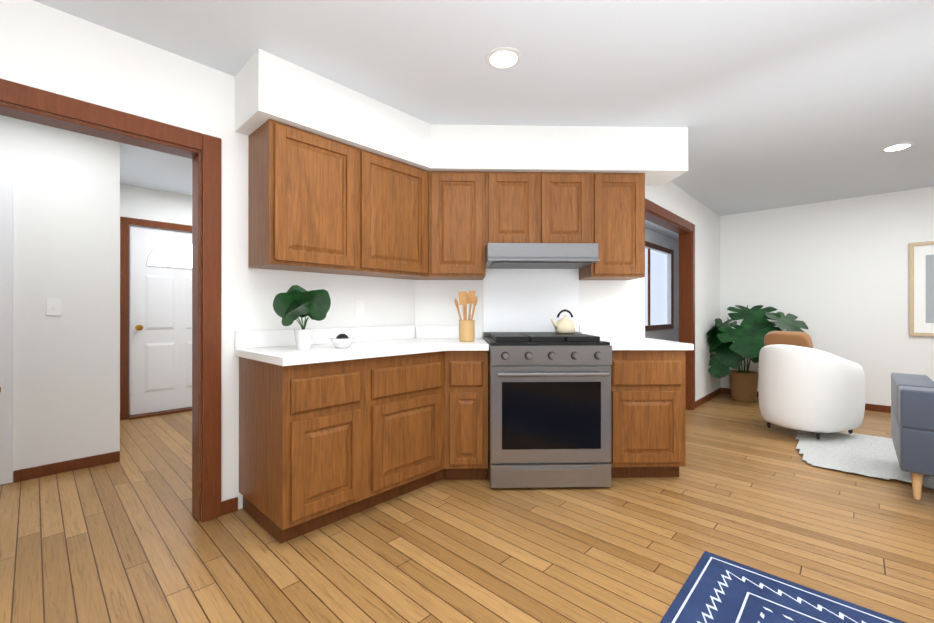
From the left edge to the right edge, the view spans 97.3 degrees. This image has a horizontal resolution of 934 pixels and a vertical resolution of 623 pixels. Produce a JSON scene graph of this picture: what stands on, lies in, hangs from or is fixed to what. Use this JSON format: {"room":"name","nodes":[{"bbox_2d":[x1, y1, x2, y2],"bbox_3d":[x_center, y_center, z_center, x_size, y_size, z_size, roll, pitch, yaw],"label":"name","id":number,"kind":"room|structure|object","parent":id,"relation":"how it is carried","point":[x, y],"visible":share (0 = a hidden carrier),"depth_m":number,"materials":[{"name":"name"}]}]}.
{"room":"kitchen","nodes":[
{"label":"kitchen","id":0,"kind":"room"},
{"bbox_2d":[0,115,119,481],"bbox_3d":[-4.034,-0.101,1.671,0.120,2.440,4.020,0,0,43],"label":"wall","id":1,"kind":"structure","parent":0,"point":[66,251],"depth_m":2.85,"materials":[{"name":"white paint"}]},
{"bbox_2d":[0,170,12,484],"bbox_3d":[-3.251,0.102,2.335,0.100,2.024,0.900,0,0,43],"label":"hall door","id":2,"kind":"structure","parent":1,"relation":"in","point":[6,327],"depth_m":2.66,"materials":[{"name":"white paint"}]},
{"bbox_2d":[47,299,60,315],"bbox_3d":[-2.843,-0.030,2.830,0.014,0.116,0.070,0,0,43],"label":"hall light switch","id":3,"kind":"object","parent":1,"relation":"attached to","point":[53,307],"visible":1,"depth_m":2.83,"materials":[{"name":"white plastic"}]},
{"bbox_2d":[14,451,119,481],"bbox_3d":[-2.787,1.083,2.890,0.014,0.075,0.535,0,0,43],"label":"baseboard","id":4,"kind":"structure","parent":1,"relation":"attached to","point":[75,464],"depth_m":2.87,"materials":[{"name":"brown wood"}]},
{"bbox_2d":[120,184,191,232],"bbox_3d":[-3.111,-0.098,4.826,0.120,2.440,2.070,0,0,43],"label":"wall","id":5,"kind":"structure","parent":0,"point":[149,204],"depth_m":4.45,"materials":[{"name":"white paint"}]},
{"bbox_2d":[120,217,191,419],"bbox_3d":[-3.234,0.072,4.639,0.160,2.100,1.050,0,0,43],"label":"door frame","id":6,"kind":"structure","parent":5,"relation":"attached to","point":[125,222],"depth_m":4.26,"materials":[{"name":"brown wood"}]},
{"bbox_2d":[130,226,191,414],"bbox_3d":[-3.221,0.097,4.627,0.115,1.990,0.880,0,0,43],"label":"front door","id":7,"kind":"structure","parent":5,"relation":"in","point":[160,320],"depth_m":4.50,"materials":[{"name":"white paint"}]},
{"bbox_2d":[0,0,414,520],"bbox_3d":[-2.313,-0.102,1.336,0.120,2.440,5.900,0,0,43],"label":"wall","id":8,"kind":"structure","parent":0,"point":[47,48],"depth_m":2.23,"materials":[{"name":"white paint"}]},
{"bbox_2d":[0,78,221,521],"bbox_3d":[-1.715,0.087,1.967,0.160,2.065,0.920,0,0,43],"label":"door frame","id":9,"kind":"structure","parent":8,"relation":"attached to","point":[206,314],"depth_m":2.19,"materials":[{"name":"brown wood"}]},
{"bbox_2d":[221,295,234,315],"bbox_3d":[-1.325,-0.031,2.280,0.014,0.116,0.070,0,0,43],"label":"light switch","id":10,"kind":"object","parent":8,"relation":"attached to","point":[227,305],"visible":1,"depth_m":2.28,"materials":[{"name":"white plastic"}]},
{"bbox_2d":[248,119,363,274],"bbox_3d":[-0.957,-0.629,2.435,0.325,0.758,0.520,0,0,43],"label":"upper cabinet","id":11,"kind":"object","parent":8,"relation":"attached to","point":[318,203],"depth_m":2.29,"materials":[{"name":"brown wood"}]},
{"bbox_2d":[235,326,414,348],"bbox_3d":[-0.856,0.160,2.765,0.016,0.100,1.280,0,0,43],"label":"backsplash","id":12,"kind":"structure","parent":8,"relation":"attached to","point":[254,339],"depth_m":2.66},
{"bbox_2d":[355,300,363,316],"bbox_3d":[-0.752,-0.020,2.888,0.009,0.116,0.070,0,0,43],"label":"outlet","id":13,"kind":"object","parent":8,"relation":"attached to","point":[359,308],"visible":1,"depth_m":2.88,"materials":[{"name":"white plastic"}]},
{"bbox_2d":[355,149,435,279],"bbox_3d":[-0.545,-0.629,2.836,0.372,0.758,0.628,0,0,43],"label":"upper cabinet","id":14,"kind":"object","parent":8,"relation":"attached to","point":[398,199],"depth_m":2.72,"materials":[{"name":"brown wood"}]},
{"bbox_2d":[235,49,687,185],"bbox_3d":[0.227,-1.165,2.723,1.662,0.310,2.707,0,0,43],"label":"soffit","id":15,"kind":"structure","parent":0,"point":[268,86],"depth_m":2.90,"materials":[{"name":"white paint"}]},
{"bbox_2d":[0,393,933,622],"bbox_3d":[0.704,1.150,3.022,10.700,0.060,12.700,0,0,43],"label":"floor","id":16,"kind":"structure","parent":0,"point":[128,537],"depth_m":1.98,"materials":[{"name":"brown wood"}]},
{"bbox_2d":[239,357,366,543],"bbox_3d":[-0.912,0.684,2.270,0.615,0.870,0.445,0,0,43],"label":"base cabinet","id":17,"kind":"object","parent":16,"relation":"on","point":[330,432],"depth_m":2.06,"materials":[{"name":"brown wood"}]},
{"bbox_2d":[235,337,488,372],"bbox_3d":[-0.425,0.230,2.628,0.832,0.040,1.674,0,0,43],"label":"countertop","id":18,"kind":"structure","parent":17,"relation":"on","point":[407,348],"depth_m":2.29,"materials":[{"name":"white stone"}]},
{"bbox_2d":[273,285,330,349],"bbox_3d":[-0.881,0.029,2.236,0.314,0.359,0.298,0,0,43],"label":"potted plant","id":19,"kind":"object","parent":18,"relation":"on","point":[292,304],"visible":1,"depth_m":2.22,"materials":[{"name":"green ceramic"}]},
{"bbox_2d":[330,334,353,347],"bbox_3d":[-0.714,0.167,2.355,0.134,0.082,0.134,0,0,43],"label":"bowl","id":20,"kind":"object","parent":18,"relation":"on","point":[342,341],"visible":1,"depth_m":2.32,"materials":[{"name":"white ceramic"}]},
{"bbox_2d":[455,291,477,341],"bbox_3d":[-0.007,0.031,2.863,0.169,0.356,0.160,0,0,43],"label":"utensil crock","id":21,"kind":"object","parent":18,"relation":"on","point":[466,330],"visible":1,"depth_m":2.82,"materials":[{"name":"brown wood"}]},
{"bbox_2d":[367,357,450,508],"bbox_3d":[-0.524,0.685,2.646,0.663,0.870,0.634,0,0,43],"label":"base cabinet","id":22,"kind":"object","parent":16,"relation":"on","point":[409,402],"depth_m":2.43,"materials":[{"name":"brown wood"}]},
{"bbox_2d":[451,353,487,479],"bbox_3d":[-0.013,0.685,2.962,0.620,0.870,0.620,0,0,43],"label":"base cabinet","id":23,"kind":"object","parent":16,"relation":"on","point":[469,371],"depth_m":2.65,"materials":[{"name":"brown wood"}]},
{"bbox_2d":[483,332,611,487],"bbox_3d":[0.520,0.639,2.879,0.761,0.957,0.736,0,0,-2],"label":"range","id":24,"kind":"object","parent":16,"relation":"on","point":[549,409],"visible":1,"depth_m":2.57,"materials":[{"name":"silver metal"}]},
{"bbox_2d":[551,309,574,333],"bbox_3d":[0.711,0.072,3.022,0.146,0.177,0.184,0,0,43],"label":"kettle","id":25,"kind":"object","parent":24,"relation":"on","point":[564,325],"visible":1,"depth_m":2.99,"materials":[{"name":"beige ceramic"}]},
{"bbox_2d":[610,349,693,477],"bbox_3d":[1.166,0.685,2.994,0.790,0.870,0.790,0,0,43],"label":"base cabinet","id":26,"kind":"object","parent":16,"relation":"on","point":[648,430],"depth_m":2.68,"materials":[{"name":"brown wood"}]},
{"bbox_2d":[600,337,693,356],"bbox_3d":[1.179,0.230,2.969,0.844,0.040,0.845,0,0,43],"label":"countertop","id":27,"kind":"structure","parent":26,"relation":"on","point":[619,344],"depth_m":2.70,"materials":[{"name":"white stone"}]},
{"bbox_2d":[707,305,808,401],"bbox_3d":[3.509,0.521,4.968,0.937,1.201,0.958,0,0,43],"label":"monstera plant","id":28,"kind":"object","parent":16,"relation":"on","point":[747,336],"visible":0.9,"depth_m":4.93,"materials":[{"name":"green plant"}]},
{"bbox_2d":[660,551,905,622],"bbox_3d":[0.824,1.113,0.484,1.550,0.008,2.450,0,0,43],"label":"rug","id":29,"kind":"object","parent":16,"relation":"on","point":[716,589],"visible":1,"depth_m":1.57,"materials":[{"name":"blue fabric"}]},
{"bbox_2d":[795,432,933,488],"bbox_3d":[3.201,1.098,3.150,1.090,0.020,1.320,0,0,43],"label":"shag rug","id":30,"kind":"object","parent":16,"relation":"on","point":[869,455],"visible":0.81,"depth_m":3.15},
{"bbox_2d":[758,331,864,438],"bbox_3d":[3.056,0.631,3.728,0.700,0.903,0.656,0,0,-25],"label":"armchair","id":31,"kind":"object","parent":30,"relation":"on","point":[804,384],"visible":1,"depth_m":3.48,"materials":[{"name":"white fabric"}]},
{"bbox_2d":[891,373,933,499],"bbox_3d":[3.497,0.700,2.044,1.900,0.768,0.920,0,0,43],"label":"sofa","id":32,"kind":"object","parent":16,"relation":"on","point":[912,416],"visible":1,"depth_m":2.34,"materials":[{"name":"grey fabric"}]},
{"bbox_2d":[33,0,933,240],"bbox_3d":[0.704,-1.360,3.024,10.700,0.080,12.700,0,0,43],"label":"ceiling","id":33,"kind":"structure","parent":0,"point":[771,104],"depth_m":2.23,"materials":[{"name":"white paint"}]},
{"bbox_2d":[485,47,521,69],"bbox_3d":[0.190,-1.318,2.147,0.190,0.006,0.190,0,0,43],"label":"recessed light","id":34,"kind":"object","parent":33,"relation":"in","point":[499,57],"visible":1,"depth_m":2.14,"materials":[{"name":"white plastic"}]},
{"bbox_2d":[880,142,914,151],"bbox_3d":[3.452,-1.317,3.300,0.190,0.006,0.190,0,0,43],"label":"recessed light","id":35,"kind":"object","parent":33,"relation":"in","point":[896,147],"visible":1,"depth_m":3.30,"materials":[{"name":"white plastic"}]},
{"bbox_2d":[415,268,644,337],"bbox_3d":[0.404,-0.100,3.377,2.040,2.440,0.200,0,0,-2],"label":"wall","id":36,"kind":"structure","parent":0,"point":[435,302],"depth_m":3.29,"materials":[{"name":"white paint"}]},
{"bbox_2d":[436,171,485,279],"bbox_3d":[-0.075,-0.629,3.106,0.503,0.758,0.503,0,0,43],"label":"upper cabinet","id":37,"kind":"object","parent":36,"relation":"attached to","point":[460,249],"depth_m":2.94,"materials":[{"name":"brown wood"}]},
{"bbox_2d":[483,269,578,331],"bbox_3d":[0.509,-0.075,3.272,0.762,0.530,0.008,0,0,-2],"label":"backsplash panel","id":38,"kind":"object","parent":36,"relation":"attached to","point":[525,300],"visible":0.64,"depth_m":3.27,"materials":[{"name":"white ceramic"}]},
{"bbox_2d":[484,172,591,246],"bbox_3d":[0.513,-0.739,3.122,0.755,0.538,0.755,0,0,43],"label":"upper cabinet","id":39,"kind":"object","parent":36,"relation":"attached to","point":[520,207],"depth_m":2.95,"materials":[{"name":"brown wood"}]},
{"bbox_2d":[486,243,599,268],"bbox_3d":[0.516,-0.402,3.027,0.762,0.132,0.494,0,0,-2],"label":"range hood","id":40,"kind":"object","parent":36,"relation":"attached to","point":[539,255],"visible":0.85,"depth_m":2.81,"materials":[{"name":"silver metal"}]},
{"bbox_2d":[579,173,644,279],"bbox_3d":[1.094,-0.629,3.138,0.492,0.758,0.492,0,0,43],"label":"upper cabinet","id":41,"kind":"object","parent":36,"relation":"attached to","point":[618,199],"depth_m":2.97,"materials":[{"name":"brown wood"}]},
{"bbox_2d":[645,228,678,341],"bbox_3d":[2.244,-0.097,5.972,0.120,2.440,5.700,0,0,43],"label":"wall","id":42,"kind":"structure","parent":0,"point":[653,237],"depth_m":7.29,"materials":[{"name":"white paint"}]},
{"bbox_2d":[645,241,673,330],"bbox_3d":[2.995,-0.401,6.707,0.110,1.410,2.060,0,0,43],"label":"window","id":43,"kind":"structure","parent":42,"relation":"in","point":[658,287],"depth_m":7.03,"materials":[{"name":"grey"}]},
{"bbox_2d":[645,181,719,400],"bbox_3d":[2.429,-0.098,4.640,0.120,2.440,3.220,0,0,43],"label":"wall","id":44,"kind":"structure","parent":0,"point":[670,196],"depth_m":5.03,"materials":[{"name":"white paint"}]},
{"bbox_2d":[645,198,694,409],"bbox_3d":[1.994,0.061,4.170,0.145,2.120,1.680,0,0,43],"label":"trim","id":45,"kind":"structure","parent":44,"relation":"attached to","point":[662,217],"depth_m":4.68,"materials":[{"name":"brown wood"}]},
{"bbox_2d":[695,387,721,407],"bbox_3d":[3.048,1.085,5.196,0.014,0.075,1.260,0,0,43],"label":"baseboard","id":46,"kind":"structure","parent":44,"relation":"attached to","point":[711,395],"depth_m":5.14,"materials":[{"name":"brown wood"}]},
{"bbox_2d":[720,186,933,405],"bbox_3d":[5.328,-0.099,4.029,5.170,2.440,0.120,0,0,43],"label":"wall","id":47,"kind":"structure","parent":0,"point":[833,275],"depth_m":4.82,"materials":[{"name":"white paint"}]},
{"bbox_2d":[722,388,890,412],"bbox_3d":[5.288,1.084,3.972,4.950,0.075,0.017,0,0,43],"label":"baseboard","id":48,"kind":"structure","parent":47,"relation":"attached to","point":[871,407],"depth_m":4.63,"materials":[{"name":"brown wood"}]},
{"bbox_2d":[909,241,933,335],"bbox_3d":[5.031,-0.239,4.203,0.700,1.000,0.035,0,0,43],"label":"framed picture","id":49,"kind":"object","parent":47,"relation":"attached to","point":[921,288],"visible":0.96,"depth_m":4.38,"materials":[{"name":"white"}]}
]}

